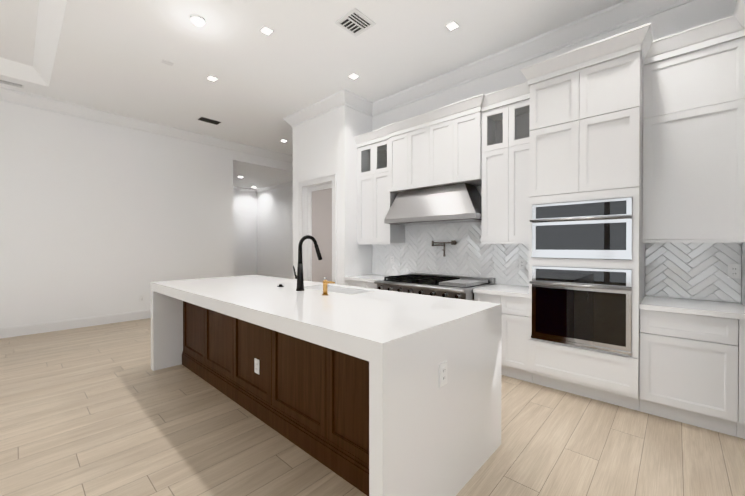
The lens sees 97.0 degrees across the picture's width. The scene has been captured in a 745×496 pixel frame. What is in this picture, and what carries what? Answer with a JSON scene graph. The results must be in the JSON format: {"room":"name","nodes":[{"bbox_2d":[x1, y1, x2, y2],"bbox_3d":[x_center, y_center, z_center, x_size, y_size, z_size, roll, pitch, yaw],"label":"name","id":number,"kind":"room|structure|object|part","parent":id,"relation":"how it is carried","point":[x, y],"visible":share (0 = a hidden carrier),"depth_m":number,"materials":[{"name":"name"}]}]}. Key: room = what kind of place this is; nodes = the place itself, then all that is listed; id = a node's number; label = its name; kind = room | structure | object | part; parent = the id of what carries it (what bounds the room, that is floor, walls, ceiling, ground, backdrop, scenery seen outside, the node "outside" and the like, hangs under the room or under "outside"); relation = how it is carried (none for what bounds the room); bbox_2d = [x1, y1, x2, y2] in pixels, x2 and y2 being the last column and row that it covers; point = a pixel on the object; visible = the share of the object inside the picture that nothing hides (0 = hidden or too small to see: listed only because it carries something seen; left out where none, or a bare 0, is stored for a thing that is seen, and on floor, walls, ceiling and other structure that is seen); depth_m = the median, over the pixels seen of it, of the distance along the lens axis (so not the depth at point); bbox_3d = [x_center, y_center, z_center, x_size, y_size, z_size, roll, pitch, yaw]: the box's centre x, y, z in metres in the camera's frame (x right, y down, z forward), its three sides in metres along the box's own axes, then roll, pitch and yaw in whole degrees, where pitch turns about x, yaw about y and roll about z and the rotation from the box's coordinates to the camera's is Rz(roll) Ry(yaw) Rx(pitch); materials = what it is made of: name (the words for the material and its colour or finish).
{"room":"kitchen","nodes":[
{"label":"kitchen","id":0,"kind":"room"},
{"bbox_2d":[233,161,292,189],"bbox_3d":[-3.779,-2.141,9.901,3.750,0.050,2.650,0,0,43],"label":"ceiling","id":1,"kind":"structure","parent":0,"point":[257,177],"depth_m":9.75,"materials":[{"name":"white paint"}]},
{"bbox_2d":[0,0,625,155],"bbox_3d":[-2.410,-2.522,2.955,16.100,0.290,11.800,0,0,43],"label":"ceiling","id":2,"kind":"structure","parent":0,"point":[107,55],"depth_m":4.00,"materials":[{"name":"white paint"}]},
{"bbox_2d":[0,79,23,88],"bbox_3d":[-5.616,-2.378,4.383,0.150,0.012,1.350,0,0,43],"label":"ceiling vent","id":3,"kind":"object","parent":2,"relation":"in","point":[11,83],"visible":1,"depth_m":4.77,"materials":[{"name":"white metal"}]},
{"bbox_2d":[161,59,173,65],"bbox_3d":[-2.635,-2.381,4.238,0.090,0.006,0.120,0,0,43],"label":"cover plate","id":4,"kind":"object","parent":2,"relation":"attached to","point":[167,62],"visible":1,"depth_m":4.23,"materials":[{"name":"white plastic"}]},
{"bbox_2d":[190,14,205,25],"bbox_3d":[-1.812,-2.357,3.421,0.150,0.044,0.150,0,0,43],"label":"flush ceiling light","id":5,"kind":"object","parent":2,"relation":"attached to","point":[197,19],"visible":1,"depth_m":3.39,"materials":[{"name":"white plastic"}]},
{"bbox_2d":[196,116,222,124],"bbox_3d":[-3.064,-2.389,6.199,0.240,0.012,0.400,0,0,43],"label":"ceiling vent","id":6,"kind":"object","parent":2,"relation":"in","point":[208,120],"visible":1,"depth_m":6.17,"materials":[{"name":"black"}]},
{"bbox_2d":[206,75,217,81],"bbox_3d":[-2.258,-2.383,4.639,0.116,0.006,0.116,0,0,43],"label":"recessed light","id":7,"kind":"object","parent":2,"relation":"in","point":[211,78],"visible":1,"depth_m":4.63,"materials":[{"name":"white plastic"}]},
{"bbox_2d":[259,26,273,35],"bbox_3d":[-1.159,-2.377,3.611,0.116,0.006,0.116,0,0,43],"label":"recessed light","id":8,"kind":"object","parent":2,"relation":"in","point":[266,30],"visible":1,"depth_m":3.60,"materials":[{"name":"white plastic"}]},
{"bbox_2d":[348,73,359,78],"bbox_3d":[-0.260,-2.383,4.578,0.116,0.006,0.116,0,0,43],"label":"recessed light","id":9,"kind":"object","parent":2,"relation":"in","point":[353,76],"visible":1,"depth_m":4.58,"materials":[{"name":"white plastic"}]},
{"bbox_2d":[335,8,375,36],"bbox_3d":[-0.181,-2.374,3.484,0.310,0.010,0.310,0,0,43],"label":"ceiling vent","id":10,"kind":"object","parent":2,"relation":"in","point":[355,22],"visible":1,"depth_m":3.48,"materials":[{"name":"white metal"}]},
{"bbox_2d":[445,20,459,30],"bbox_3d":[0.854,-2.377,3.530,0.116,0.006,0.116,0,0,43],"label":"recessed light","id":11,"kind":"object","parent":2,"relation":"in","point":[453,25],"visible":1,"depth_m":3.53,"materials":[{"name":"white plastic"}]},
{"bbox_2d":[0,0,741,327],"bbox_3d":[-2.382,-0.501,2.805,15.720,3.750,11.480,0,0,43],"label":"wall","id":12,"kind":"structure","parent":0,"point":[98,219],"depth_m":5.72,"materials":[{"name":"white paint"}]},
{"bbox_2d":[0,310,150,338],"bbox_3d":[-6.083,1.285,4.438,0.018,0.160,8.568,0,0,43],"label":"baseboard","id":13,"kind":"structure","parent":12,"relation":"attached to","point":[19,330],"depth_m":5.52,"materials":[{"name":"white paint"}]},
{"bbox_2d":[139,295,143,301],"bbox_3d":[-4.393,0.955,6.274,0.008,0.118,0.075,0,0,43],"label":"outlet","id":14,"kind":"object","parent":12,"relation":"attached to","point":[141,297],"visible":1,"depth_m":6.27,"materials":[{"name":"white plastic"}]},
{"bbox_2d":[0,87,292,163],"bbox_3d":[-5.153,-2.303,5.351,0.120,0.175,11.200,0,0,43],"label":"crown molding","id":15,"kind":"structure","parent":12,"relation":"attached to","point":[6,95],"depth_m":6.04,"materials":[{"name":"white paint"}]},
{"bbox_2d":[233,187,255,192],"bbox_3d":[-5.131,-2.063,11.142,0.080,0.120,2.460,0,0,43],"label":"crown molding","id":16,"kind":"structure","parent":12,"relation":"attached to","point":[234,188],"depth_m":11.74,"materials":[{"name":"white paint"}]},
{"bbox_2d":[256,181,292,192],"bbox_3d":[-2.908,-2.061,10.846,3.750,0.120,0.080,0,0,43],"label":"crown molding","id":17,"kind":"structure","parent":12,"relation":"attached to","point":[278,186],"depth_m":11.20,"materials":[{"name":"white paint"}]},
{"bbox_2d":[298,174,336,283],"bbox_3d":[-0.948,0.089,5.587,1.010,2.540,0.030,0,0,43],"label":"door frame","id":18,"kind":"structure","parent":12,"relation":"attached to","point":[318,180],"depth_m":5.30,"materials":[{"name":"white paint"}]},
{"bbox_2d":[308,183,331,283],"bbox_3d":[-0.856,0.136,5.686,0.812,2.437,0.040,0,0,43],"label":"pantry door","id":19,"kind":"structure","parent":12,"relation":"in","point":[320,214],"depth_m":5.71,"materials":[{"name":"white paint"}]},
{"bbox_2d":[288,89,351,127],"bbox_3d":[-0.938,-2.303,5.503,1.510,0.175,0.120,0,0,43],"label":"crown molding","id":20,"kind":"structure","parent":12,"relation":"attached to","point":[332,102],"depth_m":5.41,"materials":[{"name":"white paint"}]},
{"bbox_2d":[344,93,371,115],"bbox_3d":[-0.217,-2.302,5.260,0.120,0.175,0.480,0,0,43],"label":"crown molding","id":21,"kind":"structure","parent":12,"relation":"attached to","point":[360,104],"depth_m":5.29,"materials":[{"name":"white paint"}]},
{"bbox_2d":[357,139,404,242],"bbox_3d":[0.128,-0.847,5.213,0.696,1.525,0.368,0,0,43],"label":"upper cabinet","id":22,"kind":"object","parent":12,"relation":"attached to","point":[376,198],"depth_m":5.07,"materials":[{"name":"white paint"}]},
{"bbox_3d":[-0.116,-0.848,5.442,0.027,1.525,0.363,0,0,43],"label":"wall cabinet filler","id":23,"kind":"part","parent":22,"relation":"part of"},
{"bbox_2d":[358,239,744,243],"bbox_3d":[1.305,-0.062,3.896,4.163,0.027,0.020,0,0,43],"label":"rail","id":24,"kind":"object","parent":22,"relation":"attached to","point":[662,241],"visible":0.86,"depth_m":2.76,"materials":[{"name":"white paint"}]},
{"bbox_2d":[389,112,481,193],"bbox_3d":[0.885,-1.210,4.486,1.393,0.790,0.408,0,0,43],"label":"upper cabinet","id":25,"kind":"object","parent":12,"relation":"attached to","point":[449,152],"visible":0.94,"depth_m":4.25,"materials":[{"name":"white paint"}]},
{"bbox_2d":[384,183,481,224],"bbox_3d":[0.841,-0.576,4.442,1.384,0.475,0.478,0,0,43],"label":"range hood","id":26,"kind":"object","parent":25,"relation":"attached to","point":[457,203],"visible":0.92,"depth_m":4.24,"materials":[{"name":"silver metal"}]},
{"bbox_2d":[481,99,529,241],"bbox_3d":[1.643,-0.839,3.817,0.626,1.525,0.368,0,0,43],"label":"upper cabinet","id":27,"kind":"object","parent":12,"relation":"attached to","point":[505,173],"visible":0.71,"depth_m":3.71,"materials":[{"name":"white paint"}]},
{"bbox_2d":[372,0,694,116],"bbox_3d":[1.816,-2.294,3.820,5.060,0.175,0.120,0,0,43],"label":"crown molding","id":28,"kind":"structure","parent":12,"relation":"attached to","point":[619,15],"depth_m":3.76,"materials":[{"name":"white paint"}]},
{"bbox_2d":[372,185,741,302],"bbox_3d":[1.530,-0.180,4.160,4.189,1.262,0.021,0,0,43],"label":"tile backsplash","id":29,"kind":"structure","parent":12,"relation":"attached to","point":[697,271],"depth_m":4.02,"materials":[{"name":"white tile"}]},
{"bbox_2d":[432,240,456,256],"bbox_3d":[0.968,0.007,4.554,0.348,0.222,0.150,0,0,43],"label":"pot filler","id":30,"kind":"object","parent":29,"relation":"attached to","point":[453,242],"visible":1,"depth_m":4.50,"materials":[{"name":"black metal"}]},
{"bbox_2d":[519,259,525,268],"bbox_3d":[1.778,0.188,3.912,0.075,0.118,0.008,0,0,43],"label":"outlet","id":31,"kind":"object","parent":29,"relation":"attached to","point":[522,263],"visible":1,"depth_m":3.91,"materials":[{"name":"white plastic"}]},
{"bbox_2d":[728,264,740,278],"bbox_3d":[3.028,0.195,2.759,0.075,0.118,0.008,0,0,43],"label":"outlet","id":32,"kind":"object","parent":29,"relation":"attached to","point":[734,270],"visible":1,"depth_m":2.76,"materials":[{"name":"white plastic"}]},
{"bbox_2d":[642,37,744,239],"bbox_3d":[2.724,-0.833,2.819,0.621,1.525,0.368,0,0,43],"label":"upper cabinet","id":33,"kind":"object","parent":12,"relation":"attached to","point":[693,145],"visible":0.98,"depth_m":2.67,"materials":[{"name":"white paint"}]},
{"bbox_2d":[0,318,744,495],"bbox_3d":[-2.415,1.423,3.118,15.900,0.100,11.600,0,0,43],"label":"floor","id":34,"kind":"structure","parent":0,"point":[102,410],"depth_m":2.35,"materials":[{"name":"beige wood"}]},
{"bbox_2d":[150,275,501,495],"bbox_3d":[-0.807,0.880,3.026,3.485,0.985,1.270,0,0,43],"label":"kitchen island","id":35,"kind":"object","parent":34,"relation":"on","point":[344,384],"visible":1,"depth_m":2.05,"materials":[{"name":"white stone"}]},
{"bbox_2d":[254,358,259,374],"bbox_3d":[-0.949,0.971,2.707,0.075,0.118,0.008,0,0,43],"label":"outlet","id":36,"kind":"object","parent":35,"relation":"attached to","point":[257,366],"visible":1,"depth_m":2.70,"materials":[{"name":"white plastic"}]},
{"bbox_2d":[293,235,321,290],"bbox_3d":[-0.611,0.134,3.108,0.140,0.506,0.288,0,0,43],"label":"faucet","id":37,"kind":"object","parent":35,"relation":"on","point":[300,280],"visible":1,"depth_m":3.00,"materials":[{"name":"black metal"}]},
{"bbox_2d":[322,277,334,294],"bbox_3d":[-0.370,0.314,2.750,0.061,0.150,0.110,0,0,43],"label":"soap dispenser","id":38,"kind":"object","parent":35,"relation":"on","point":[325,286],"visible":1,"depth_m":2.72,"materials":[{"name":"gold metal"}]},
{"bbox_2d":[439,361,446,387],"bbox_3d":[0.372,0.660,1.726,0.008,0.118,0.075,0,0,43],"label":"outlet","id":39,"kind":"object","parent":35,"relation":"attached to","point":[443,374],"visible":1,"depth_m":1.72,"materials":[{"name":"white plastic"}]},
{"bbox_2d":[345,280,376,288],"bbox_3d":[0.085,0.924,5.086,0.817,0.874,0.628,0,0,43],"label":"base cabinet","id":40,"kind":"object","parent":34,"relation":"on","point":[371,285],"visible":0.17,"depth_m":4.89,"materials":[{"name":"white paint"}]},
{"bbox_2d":[344,274,744,319],"bbox_3d":[1.314,0.473,3.930,4.191,0.040,0.658,0,0,43],"label":"countertop","id":41,"kind":"structure","parent":40,"relation":"on","point":[730,310],"depth_m":2.73,"materials":[{"name":"white stone"}]},
{"bbox_2d":[374,272,494,300],"bbox_3d":[0.782,0.871,4.273,1.296,0.990,0.842,0,0,43],"label":"range","id":42,"kind":"object","parent":34,"relation":"on","point":[453,286],"visible":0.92,"depth_m":4.04,"materials":[{"name":"silver metal"}]},
{"bbox_2d":[474,293,532,382],"bbox_3d":[1.566,0.932,3.720,0.593,0.874,0.628,0,0,43],"label":"base cabinet","id":43,"kind":"object","parent":34,"relation":"on","point":[515,340],"visible":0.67,"depth_m":3.41,"materials":[{"name":"white paint"}]},
{"bbox_2d":[529,51,644,410],"bbox_3d":[2.081,-0.113,3.209,0.845,2.970,0.673,0,0,43],"label":"tall cabinet","id":44,"kind":"object","parent":34,"relation":"on","point":[585,134],"visible":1,"depth_m":2.91,"materials":[{"name":"white paint"}]},
{"bbox_2d":[354,15,744,147],"bbox_3d":[1.285,-1.682,3.886,4.191,0.160,0.743,0,0,43],"label":"crown molding","id":45,"kind":"structure","parent":44,"relation":"on","point":[700,37],"depth_m":2.90,"materials":[{"name":"white paint"}]},
{"bbox_2d":[529,197,631,354],"bbox_3d":[1.829,0.230,2.949,0.776,1.294,0.092,0,0,43],"label":"double wall oven","id":46,"kind":"object","parent":44,"relation":"in","point":[588,307],"visible":0.98,"depth_m":2.92,"materials":[{"name":"silver metal"}]},
{"bbox_2d":[639,309,744,438],"bbox_3d":[2.636,0.938,2.733,0.620,0.874,0.628,0,0,43],"label":"base cabinet","id":47,"kind":"object","parent":34,"relation":"on","point":[688,368],"depth_m":2.50,"materials":[{"name":"white paint"}]},
{"bbox_3d":[2.838,0.939,2.547,0.072,0.874,0.628,0,0,43],"label":"base cabinet filler","id":48,"kind":"part","parent":47,"relation":"part of","materials":[{"name":"white wood"}]},
{"bbox_2d":[742,243,744,305],"bbox_3d":[3.167,-0.107,2.208,0.860,2.970,0.671,0,0,43],"label":"tall cabinet","id":49,"kind":"object","parent":34,"relation":"on","point":[743,273],"depth_m":2.56,"materials":[{"name":"white paint"}]},
{"bbox_2d":[734,0,744,36],"bbox_3d":[2.293,-1.671,1.954,0.090,0.160,1.480,0,0,43],"label":"crown molding","id":50,"kind":"structure","parent":49,"relation":"on","point":[739,13],"depth_m":2.25,"materials":[{"name":"white paint"}]}
]}

